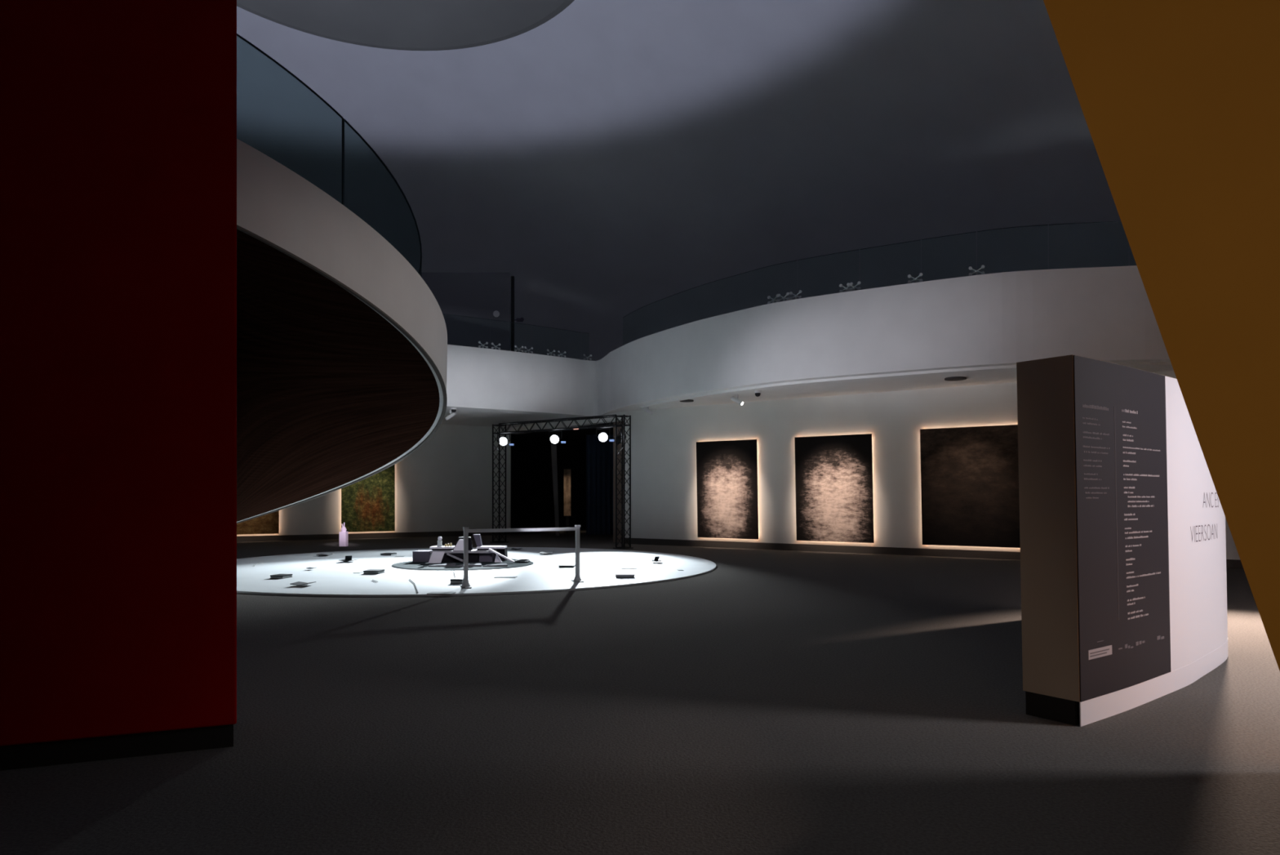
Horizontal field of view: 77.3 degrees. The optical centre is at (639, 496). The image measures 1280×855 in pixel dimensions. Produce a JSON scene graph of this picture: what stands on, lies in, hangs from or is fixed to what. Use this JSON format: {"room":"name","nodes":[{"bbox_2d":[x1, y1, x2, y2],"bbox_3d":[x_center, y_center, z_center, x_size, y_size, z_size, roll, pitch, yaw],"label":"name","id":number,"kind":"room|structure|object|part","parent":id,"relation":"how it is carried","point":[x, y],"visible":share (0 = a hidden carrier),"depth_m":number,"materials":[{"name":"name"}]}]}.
{"room":"museum","nodes":[
{"label":"museum","id":0,"kind":"room"},
{"bbox_2d":[0,0,236,770],"bbox_3d":[-3.815,-1.600,4.720,2.656,6.200,0.925,0,0,-22],"label":"wall","id":1,"kind":"structure","parent":0,"point":[118,117],"depth_m":4.56,"materials":[{"name":"red paint"}]},
{"bbox_2d":[236,424,511,536],"bbox_3d":[-13.255,-0.610,26.594,19.088,4.220,0.300,0,0,-32],"label":"wall","id":2,"kind":"structure","parent":0,"point":[445,485],"depth_m":30.09,"materials":[{"name":"white paint"}]},
{"bbox_2d":[236,510,279,534],"bbox_3d":[-13.286,-0.190,26.341,2.565,2.880,0.100,0,0,-32],"label":"painting","id":3,"kind":"object","parent":2,"relation":"attached to","point":[268,523],"visible":0.17,"depth_m":26.70,"materials":[{"name":"brown paint"}]},
{"bbox_2d":[341,464,395,532],"bbox_3d":[-9.711,-0.190,28.593,1.857,2.880,0.100,0,0,-32],"label":"painting","id":4,"kind":"object","parent":2,"relation":"attached to","point":[368,504],"visible":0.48,"depth_m":28.59,"materials":[{"name":"paint"}]},
{"bbox_2d":[236,530,511,542],"bbox_3d":[-13.168,1.405,26.457,19.088,0.190,0.025,0,0,-32],"label":"baseboard","id":5,"kind":"structure","parent":2,"relation":"attached to","point":[455,533],"depth_m":28.46,"materials":[{"name":"grey"}]},
{"bbox_2d":[511,440,586,528],"bbox_3d":[-1.590,-0.610,36.599,10.050,4.220,0.200,0,0,6],"label":"wall","id":6,"kind":"structure","parent":0,"point":[532,505],"depth_m":36.78,"materials":[{"name":"black"}]},
{"bbox_2d":[511,422,613,441],"bbox_3d":[-2.088,-2.560,31.188,9.552,0.080,10.280,0,0,6],"label":"ceiling","id":7,"kind":"structure","parent":0,"point":[573,434],"depth_m":32.63,"materials":[{"name":"black"}]},
{"bbox_2d":[511,411,623,434],"bbox_3d":[-2.691,-2.595,28.627,0.300,0.250,7.577,0,0,-37],"label":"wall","id":8,"kind":"structure","parent":0,"point":[594,421],"depth_m":28.19,"materials":[{"name":"black metal"}]},
{"bbox_2d":[613,420,623,542],"bbox_3d":[-0.634,-0.475,26.103,0.120,3.950,0.617,0,0,-40],"label":"door frame","id":9,"kind":"structure","parent":8,"relation":"attached to","point":[619,446],"depth_m":26.12,"materials":[{"name":"brown metal"}]},
{"bbox_2d":[446,265,1170,416],"bbox_3d":[-1.067,-3.625,21.326,36.133,1.850,11.453,0,0,0],"label":"balcony","id":10,"kind":"object","parent":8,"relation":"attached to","point":[1103,313],"depth_m":17.76,"materials":[{"name":"white paint"}]},
{"bbox_2d":[444,313,591,360],"bbox_3d":[-10.285,-5.019,21.235,20.726,0.938,0.277,0,0,-33],"label":"glass balustrade","id":11,"kind":"object","parent":10,"relation":"on","point":[479,342],"visible":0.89,"depth_m":25.43,"materials":[{"name":"blue"}]},
{"bbox_2d":[622,220,1120,317],"bbox_3d":[7.354,-5.019,19.000,18.595,0.938,4.936,0,0,20],"label":"glass balustrade","id":12,"kind":"object","parent":10,"relation":"on","point":[976,272],"visible":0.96,"depth_m":17.82,"materials":[{"name":"blue"}]},
{"bbox_2d":[0,528,1279,854],"bbox_3d":[-7.600,1.650,15.400,62.986,0.300,62.986,0,0,0],"label":"floor","id":13,"kind":"structure","parent":0,"point":[762,701],"depth_m":5.01,"materials":[{"name":"grey concrete"}]},
{"bbox_2d":[236,33,447,523],"bbox_3d":[-5.754,-2.235,12.842,5.031,7.470,7.715,0,0,-33],"label":"curved balcony","id":14,"kind":"object","parent":13,"relation":"on","point":[342,343],"visible":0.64,"depth_m":11.68,"materials":[{"name":"white paint"}]},
{"bbox_2d":[338,522,348,546],"bbox_3d":[-8.961,1.139,24.194,0.200,0.721,0.200,0,0,0],"label":"statue","id":15,"kind":"object","parent":13,"relation":"on","point":[343,535],"visible":1,"depth_m":24.09,"materials":[{"name":"white"}]},
{"bbox_2d":[236,546,715,596],"bbox_3d":[-4.002,1.485,17.643,11.314,0.030,11.314,0,0,0],"label":"disc","id":16,"kind":"object","parent":13,"relation":"on","point":[598,567],"visible":0.7,"depth_m":15.11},
{"bbox_2d":[270,573,292,578],"bbox_3d":[-6.496,1.442,14.491,0.252,0.055,0.290,0,0,10],"label":"book","id":17,"kind":"object","parent":16,"relation":"on","point":[277,575],"visible":1,"depth_m":14.38,"materials":[{"name":"grey paper"}]},
{"bbox_2d":[289,581,315,585],"bbox_3d":[-5.553,1.434,13.191,0.292,0.035,0.336,0,0,0],"label":"book","id":18,"kind":"object","parent":16,"relation":"on","point":[298,583],"visible":1,"depth_m":13.13,"materials":[{"name":"grey paper"}]},
{"bbox_2d":[315,553,333,555],"bbox_3d":[-7.809,1.443,19.802,0.283,0.034,0.325,0,0,0],"label":"book","id":19,"kind":"object","parent":16,"relation":"on","point":[320,554],"visible":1,"depth_m":19.73,"materials":[{"name":"grey paper"}]},
{"bbox_2d":[338,555,356,561],"bbox_3d":[-6.561,1.390,18.008,0.314,0.125,0.361,0,0,0],"label":"book","id":20,"kind":"object","parent":16,"relation":"on","point":[347,558],"visible":1,"depth_m":17.98,"materials":[{"name":"grey paper"}]},
{"bbox_2d":[363,568,384,573],"bbox_3d":[-5.099,1.439,15.343,0.291,0.060,0.335,0,0,3],"label":"book","id":21,"kind":"object","parent":16,"relation":"on","point":[370,571],"visible":1,"depth_m":15.19,"materials":[{"name":"grey paper"}]},
{"bbox_2d":[380,552,396,555],"bbox_3d":[-6.323,1.446,20.125,0.287,0.045,0.330,0,0,7],"label":"book","id":22,"kind":"object","parent":16,"relation":"on","point":[383,553],"visible":1,"depth_m":19.99,"materials":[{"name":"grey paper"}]},
{"bbox_2d":[426,591,456,594],"bbox_3d":[-3.016,1.465,12.161,0.389,0.008,0.220,0,0,3],"label":"paper sheet","id":23,"kind":"object","parent":16,"relation":"on","point":[429,593],"visible":1,"depth_m":12.10,"materials":[{"name":"grey paper"}]},
{"bbox_2d":[449,577,463,583],"bbox_3d":[-3.100,1.431,13.620,0.211,0.075,0.241,0,0,0],"label":"book","id":24,"kind":"object","parent":16,"relation":"on","point":[453,580],"visible":0.79,"depth_m":13.50,"materials":[{"name":"grey paper"}]},
{"bbox_2d":[391,559,533,570],"bbox_3d":[-3.829,1.460,17.405,3.000,0.018,3.000,0,0,0],"label":"mat","id":25,"kind":"object","parent":16,"relation":"on","point":[410,564],"visible":0.69,"depth_m":16.66,"materials":[{"name":"grey mirror"}]},
{"bbox_2d":[412,550,431,561],"bbox_3d":[-4.856,1.333,17.975,0.384,0.234,0.450,0,0,0],"label":"block","id":26,"kind":"object","parent":25,"relation":"on","point":[417,555],"visible":0.66,"depth_m":17.75,"materials":[{"name":"grey"}]},
{"bbox_2d":[428,551,444,563],"bbox_3d":[-4.440,1.329,17.465,0.336,0.242,0.125,0,0,0],"label":"board","id":27,"kind":"object","parent":25,"relation":"on","point":[436,557],"visible":1,"depth_m":17.45,"materials":[{"name":"white"}]},
{"bbox_2d":[427,563,455,566],"bbox_3d":[-4.113,1.427,16.775,0.571,0.045,0.350,0,0,0],"label":"sheet","id":28,"kind":"object","parent":25,"relation":"on","point":[442,564],"visible":1,"depth_m":16.62,"materials":[{"name":"grey paper"}]},
{"bbox_2d":[441,552,463,562],"bbox_3d":[-4.140,1.347,17.870,0.478,0.205,0.500,0,0,0],"label":"block","id":29,"kind":"object","parent":25,"relation":"on","point":[446,558],"visible":0.61,"depth_m":17.62,"materials":[{"name":"black"}]},
{"bbox_2d":[430,549,496,552],"bbox_3d":[-3.920,1.219,17.880,1.383,0.050,0.600,0,0,0],"label":"board","id":30,"kind":"object","parent":29,"relation":"on","point":[473,550],"visible":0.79,"depth_m":17.58,"materials":[{"name":"grey"}]},
{"bbox_2d":[431,548,453,550],"bbox_3d":[-4.401,1.177,17.955,0.461,0.032,0.350,0,0,0],"label":"support","id":31,"kind":"object","parent":30,"relation":"on","point":[432,548],"visible":0.61,"depth_m":17.78,"materials":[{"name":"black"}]},
{"bbox_2d":[429,546,454,548],"bbox_3d":[-4.418,1.139,17.950,0.509,0.042,0.400,0,0,0],"label":"board","id":32,"kind":"object","parent":31,"relation":"on","point":[431,547],"visible":0.78,"depth_m":17.75,"materials":[{"name":"white"}]},
{"bbox_2d":[436,536,442,546],"bbox_3d":[-4.481,1.004,17.900,0.120,0.225,0.117,0,0,0],"label":"figurine","id":33,"kind":"object","parent":32,"relation":"on","point":[439,540],"visible":1,"depth_m":17.86,"materials":[{"name":"white ceramic"}]},
{"bbox_2d":[453,537,472,550],"bbox_3d":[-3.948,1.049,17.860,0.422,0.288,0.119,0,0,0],"label":"wedge","id":34,"kind":"object","parent":30,"relation":"on","point":[470,546],"visible":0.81,"depth_m":17.81,"materials":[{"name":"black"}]},
{"bbox_2d":[476,548,495,550],"bbox_3d":[-3.459,1.177,18.005,0.353,0.032,0.350,0,0,0],"label":"support","id":35,"kind":"object","parent":30,"relation":"on","point":[477,548],"visible":0.62,"depth_m":17.83,"materials":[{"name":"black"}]},
{"bbox_2d":[476,545,506,548],"bbox_3d":[-3.331,1.139,18.000,0.614,0.042,0.400,0,0,0],"label":"board","id":36,"kind":"object","parent":35,"relation":"on","point":[482,546],"visible":0.91,"depth_m":17.86,"materials":[{"name":"white"}]},
{"bbox_2d":[473,533,482,546],"bbox_3d":[-3.662,0.987,18.065,0.204,0.261,0.168,0,0,0],"label":"wedge","id":37,"kind":"object","parent":36,"relation":"on","point":[477,538],"visible":1,"depth_m":18.01,"materials":[{"name":"grey"}]},
{"bbox_2d":[446,552,463,561],"bbox_3d":[-4.032,1.325,17.450,0.388,0.181,0.063,0,0,16],"label":"plank","id":38,"kind":"object","parent":25,"relation":"on","point":[447,553],"visible":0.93,"depth_m":17.43,"materials":[{"name":"grey wood"}]},
{"bbox_2d":[456,563,481,566],"bbox_3d":[-3.549,1.427,16.775,0.519,0.045,0.350,0,0,0],"label":"sheet","id":39,"kind":"object","parent":25,"relation":"on","point":[469,564],"visible":0.86,"depth_m":16.63,"materials":[{"name":"grey"}]},
{"bbox_2d":[468,552,479,561],"bbox_3d":[-3.744,1.347,17.945,0.310,0.205,0.450,0,0,0],"label":"block","id":40,"kind":"object","parent":25,"relation":"on","point":[473,557],"visible":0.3,"depth_m":17.72,"materials":[{"name":"black"}]},
{"bbox_2d":[479,552,495,561],"bbox_3d":[-3.421,1.347,17.975,0.299,0.205,0.450,0,0,0],"label":"block","id":41,"kind":"object","parent":25,"relation":"on","point":[483,557],"visible":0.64,"depth_m":17.75,"materials":[{"name":"grey"}]},
{"bbox_2d":[482,563,507,566],"bbox_3d":[-3.009,1.427,16.775,0.513,0.045,0.350,0,0,0],"label":"sheet","id":42,"kind":"object","parent":25,"relation":"on","point":[495,564],"visible":1,"depth_m":16.63,"materials":[{"name":"grey"}]},
{"bbox_2d":[494,554,502,562],"bbox_3d":[-3.130,1.356,17.705,0.162,0.189,0.090,0,0,0],"label":"triangle","id":43,"kind":"object","parent":25,"relation":"on","point":[497,559],"visible":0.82,"depth_m":17.67,"materials":[{"name":"white"}]},
{"bbox_2d":[495,546,507,560],"bbox_3d":[-3.146,1.306,18.175,0.210,0.288,0.350,0,0,0],"label":"block","id":44,"kind":"object","parent":25,"relation":"on","point":[503,551],"visible":0.5,"depth_m":18.00,"materials":[{"name":"black"}]},
{"bbox_2d":[488,548,515,562],"bbox_3d":[-3.015,1.285,17.440,0.574,0.306,0.102,0,0,8],"label":"plank","id":45,"kind":"object","parent":25,"relation":"on","point":[490,549],"visible":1,"depth_m":17.41,"materials":[{"name":"white"}]},
{"bbox_2d":[515,559,529,562],"bbox_3d":[-2.607,1.430,17.750,0.335,0.036,0.634,0,0,0],"label":"ring","id":46,"kind":"object","parent":25,"relation":"on","point":[517,560],"visible":0.98,"depth_m":17.68,"materials":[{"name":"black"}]},
{"bbox_2d":[493,576,516,577],"bbox_3d":[-2.448,1.465,14.573,0.397,0.008,0.222,0,0,0],"label":"paper sheet","id":47,"kind":"object","parent":16,"relation":"on","point":[495,576],"visible":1,"depth_m":14.51,"materials":[{"name":"grey paper"}]},
{"bbox_2d":[460,524,584,588],"bbox_3d":[-1.952,0.981,13.418,2.103,0.976,0.340,0,0,-27],"label":"barrier","id":48,"kind":"object","parent":16,"relation":"on","point":[577,578],"visible":1,"depth_m":13.31,"materials":[{"name":"metal"}]},
{"bbox_3d":[-2.824,0.984,12.977,0.065,0.930,0.050,0,0,-27],"label":"post","id":49,"kind":"part","parent":48,"relation":"part of","materials":[{"name":"silver metal"}]},
{"bbox_3d":[-1.952,0.559,13.418,1.883,0.055,0.030,0,0,-27],"label":"rail","id":50,"kind":"part","parent":48,"relation":"part of","materials":[{"name":"grey metal"}]},
{"bbox_3d":[-1.081,0.984,13.858,0.065,0.930,0.050,0,0,-27],"label":"post","id":51,"kind":"part","parent":48,"relation":"part of","materials":[{"name":"silver metal"}]},
{"bbox_2d":[558,564,575,567],"bbox_3d":[-1.522,1.446,16.725,0.323,0.045,0.370,0,0,0],"label":"book","id":52,"kind":"object","parent":16,"relation":"on","point":[560,565],"visible":0.9,"depth_m":16.55,"materials":[{"name":"grey paper"}]},
{"bbox_2d":[615,572,635,577],"bbox_3d":[-0.278,1.439,14.652,0.335,0.060,0.386,0,0,-5],"label":"book","id":53,"kind":"object","parent":16,"relation":"on","point":[618,575],"visible":1,"depth_m":14.48,"materials":[{"name":"grey paper"}]},
{"bbox_2d":[620,567,635,568],"bbox_3d":[-0.236,1.465,16.395,0.315,0.008,0.220,0,0,-9],"label":"paper sheet","id":54,"kind":"object","parent":16,"relation":"on","point":[620,567],"visible":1,"depth_m":16.40,"materials":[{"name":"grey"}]},
{"bbox_2d":[651,555,661,561],"bbox_3d":[0.367,1.384,17.778,0.212,0.112,0.244,0,0,0],"label":"book","id":55,"kind":"object","parent":16,"relation":"on","point":[656,558],"visible":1,"depth_m":17.75,"materials":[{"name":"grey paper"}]},
{"bbox_2d":[551,441,559,535],"bbox_3d":[-3.163,-0.375,29.725,0.358,3.650,0.250,0,0,0],"label":"curtain","id":56,"kind":"object","parent":13,"relation":"on","point":[553,446],"visible":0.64,"depth_m":29.60,"materials":[{"name":"grey fabric"}]},
{"bbox_2d":[490,413,633,548],"bbox_3d":[-2.545,-0.442,24.690,5.483,3.884,0.420,0,0,36],"label":"frame","id":57,"kind":"object","parent":13,"relation":"on","point":[622,425],"visible":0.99,"depth_m":23.93,"materials":[{"name":"black metal"}]},
{"bbox_2d":[497,433,513,445],"bbox_3d":[-4.412,-1.862,26.213,0.464,0.396,0.373,0,0,35],"label":"lamp","id":58,"kind":"object","parent":57,"relation":"attached to","point":[504,441],"visible":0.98,"depth_m":26.14,"materials":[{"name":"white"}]},
{"bbox_2d":[548,430,565,443],"bbox_3d":[-2.583,-1.852,24.899,0.467,0.416,0.372,0,0,43],"label":"lamp","id":59,"kind":"object","parent":57,"relation":"attached to","point":[554,438],"visible":1,"depth_m":24.85,"materials":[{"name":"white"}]},
{"bbox_2d":[595,427,613,441],"bbox_3d":[-1.055,-1.854,24.120,0.465,0.412,0.372,0,0,34],"label":"lamp","id":60,"kind":"object","parent":57,"relation":"attached to","point":[602,437],"visible":1,"depth_m":24.06,"materials":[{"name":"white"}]},
{"bbox_2d":[613,428,626,444],"bbox_3d":[-0.593,-1.823,24.324,0.410,0.493,0.257,0,0,-40],"label":"lamp","id":61,"kind":"object","parent":57,"relation":"hanging from","point":[619,437],"visible":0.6,"depth_m":24.24,"materials":[{"name":"black metal"}]},
{"bbox_3d":[-0.488,1.488,23.215,0.420,0.024,0.420,0,0,36],"label":"plate","id":62,"kind":"part","parent":57,"relation":"part of","materials":[{"name":"black metal"}]},
{"bbox_2d":[564,468,570,533],"bbox_3d":[-2.996,0.182,33.030,0.290,2.635,0.110,0,0,0],"label":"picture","id":63,"kind":"object","parent":13,"relation":"on","point":[566,471],"visible":1,"depth_m":32.98,"materials":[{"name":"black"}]},
{"bbox_2d":[586,434,613,534],"bbox_3d":[-1.463,-0.460,31.021,1.240,3.880,0.158,0,0,0],"label":"curtain","id":64,"kind":"object","parent":13,"relation":"on","point":[599,455],"visible":0.72,"depth_m":31.01,"materials":[{"name":"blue fabric"}]},
{"bbox_2d":[236,0,1136,360],"bbox_3d":[-7.600,-8.000,15.400,62.967,19.000,62.967,0,0,4],"label":"ceiling","id":65,"kind":"structure","parent":0,"point":[613,158],"depth_m":28.73,"materials":[{"name":"paint"}]},
{"bbox_2d":[236,0,573,50],"bbox_3d":[-5.730,-14.646,16.150,10.200,5.693,10.200,0,0,0],"label":"ceiling recess","id":66,"kind":"object","parent":65,"relation":"hanging from","point":[396,24],"visible":0.98,"depth_m":19.73,"materials":[{"name":"grey paint"}]},
{"bbox_2d":[440,361,1173,427],"bbox_3d":[-2.500,-3.085,28.416,43.000,0.730,25.168,0,0,0],"label":"ceiling","id":67,"kind":"structure","parent":0,"point":[464,416],"depth_m":20.72,"materials":[{"name":"white paint"}]},
{"bbox_2d":[445,409,456,420],"bbox_3d":[-5.994,-2.566,25.262,0.349,0.309,0.200,0,0,8],"label":"track spotlight","id":68,"kind":"object","parent":67,"relation":"attached to","point":[452,414],"visible":0.95,"depth_m":25.26,"materials":[{"name":"white metal"}]},
{"bbox_2d":[450,407,456,412],"bbox_3d":[-5.694,-2.645,24.456,0.170,0.150,0.170,0,0,0],"label":"dome camera","id":69,"kind":"object","parent":67,"relation":"attached to","point":[453,409],"visible":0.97,"depth_m":24.40,"materials":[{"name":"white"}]},
{"bbox_2d":[417,272,524,351],"bbox_3d":[-6.015,-5.620,27.765,3.983,4.329,0.190,0,0,0],"label":"glass railing","id":70,"kind":"object","parent":67,"relation":"on","point":[483,295],"visible":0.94,"depth_m":27.78,"materials":[{"name":"grey"}]},
{"bbox_3d":[-4.426,-5.553,27.800,0.110,4.196,0.100,0,0,0],"label":"post","id":71,"kind":"part","parent":70,"relation":"part of","materials":[{"name":"black"}]},
{"bbox_2d":[642,406,653,414],"bbox_3d":[0.231,-2.575,23.779,0.355,0.291,0.108,0,0,36],"label":"track spotlight","id":72,"kind":"object","parent":67,"relation":"attached to","point":[646,409],"visible":0.92,"depth_m":23.73,"materials":[{"name":"white metal"}]},
{"bbox_2d":[680,399,693,402],"bbox_3d":[1.318,-2.700,22.575,0.390,0.040,0.390,0,0,0],"label":"ceiling vent","id":73,"kind":"object","parent":67,"relation":"in","point":[686,400],"visible":0.89,"depth_m":22.51,"materials":[{"name":"grey"}]},
{"bbox_2d":[731,394,743,404],"bbox_3d":[2.600,-2.575,21.372,0.355,0.291,0.108,0,0,36],"label":"track spotlight","id":74,"kind":"object","parent":67,"relation":"attached to","point":[733,398],"visible":1,"depth_m":21.33,"materials":[{"name":"white metal"}]},
{"bbox_2d":[754,390,760,396],"bbox_3d":[3.029,-2.645,20.579,0.170,0.150,0.170,0,0,0],"label":"dome camera","id":75,"kind":"object","parent":67,"relation":"attached to","point":[757,393],"visible":1,"depth_m":20.52,"materials":[{"name":"white"}]},
{"bbox_2d":[944,376,966,381],"bbox_3d":[7.234,-2.700,18.342,0.469,0.040,0.469,0,0,0],"label":"ceiling vent","id":76,"kind":"object","parent":67,"relation":"in","point":[952,378],"visible":1,"depth_m":18.24,"materials":[{"name":"grey metal"}]},
{"bbox_2d":[946,377,964,380],"bbox_3d":[7.234,-2.683,18.342,0.376,0.005,0.376,0,0,0],"label":"grille","id":77,"kind":"object","parent":76,"relation":"attached to","point":[948,379],"depth_m":18.28,"materials":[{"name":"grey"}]},
{"bbox_2d":[623,369,1240,559],"bbox_3d":[7.325,-0.610,20.288,18.856,4.220,0.300,0,0,35],"label":"wall","id":78,"kind":"structure","parent":0,"point":[664,483],"depth_m":22.27,"materials":[{"name":"white paint"}]},
{"bbox_2d":[696,439,758,539],"bbox_3d":[2.543,-0.207,23.345,2.040,2.845,0.100,0,0,35],"label":"painting","id":79,"kind":"object","parent":78,"relation":"attached to","point":[726,471],"visible":1,"depth_m":23.28,"materials":[{"name":"paint"}]},
{"bbox_2d":[794,433,874,542],"bbox_3d":[5.205,-0.215,21.508,2.208,2.850,0.100,0,0,35],"label":"painting","id":80,"kind":"object","parent":78,"relation":"attached to","point":[834,495],"visible":1,"depth_m":21.43,"materials":[{"name":"fabric"}]},
{"bbox_2d":[640,361,1172,408],"bbox_3d":[7.691,-2.692,19.029,17.705,0.065,4.682,0,0,18],"label":"trim","id":81,"kind":"structure","parent":78,"relation":"attached to","point":[1124,363],"depth_m":17.93,"materials":[{"name":"white paint"}]},
{"bbox_2d":[622,537,1243,568],"bbox_3d":[7.233,1.405,20.154,18.856,0.190,0.025,0,0,35],"label":"baseboard","id":82,"kind":"structure","parent":78,"relation":"attached to","point":[1230,563],"depth_m":21.30,"materials":[{"name":"grey"}]},
{"bbox_2d":[920,424,1020,547],"bbox_3d":[8.059,-0.245,19.538,2.368,2.910,0.100,0,0,35],"label":"painting","id":83,"kind":"object","parent":78,"relation":"attached to","point":[970,475],"visible":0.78,"depth_m":19.47,"materials":[{"name":"paint"}]},
{"bbox_2d":[1016,354,1228,726],"bbox_3d":[4.571,0.286,7.388,1.582,2.427,5.498,0,0,30],"label":"wall","id":84,"kind":"structure","parent":0,"point":[1122,535],"depth_m":5.51,"materials":[{"name":"beige"}]},
{"bbox_2d":[1043,0,1279,671],"bbox_3d":[3.707,-1.100,3.710,5.341,5.200,1.279,0,0,3],"label":"wall","id":85,"kind":"structure","parent":0,"point":[1179,100],"depth_m":3.19,"materials":[{"name":"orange paint"}]}
]}

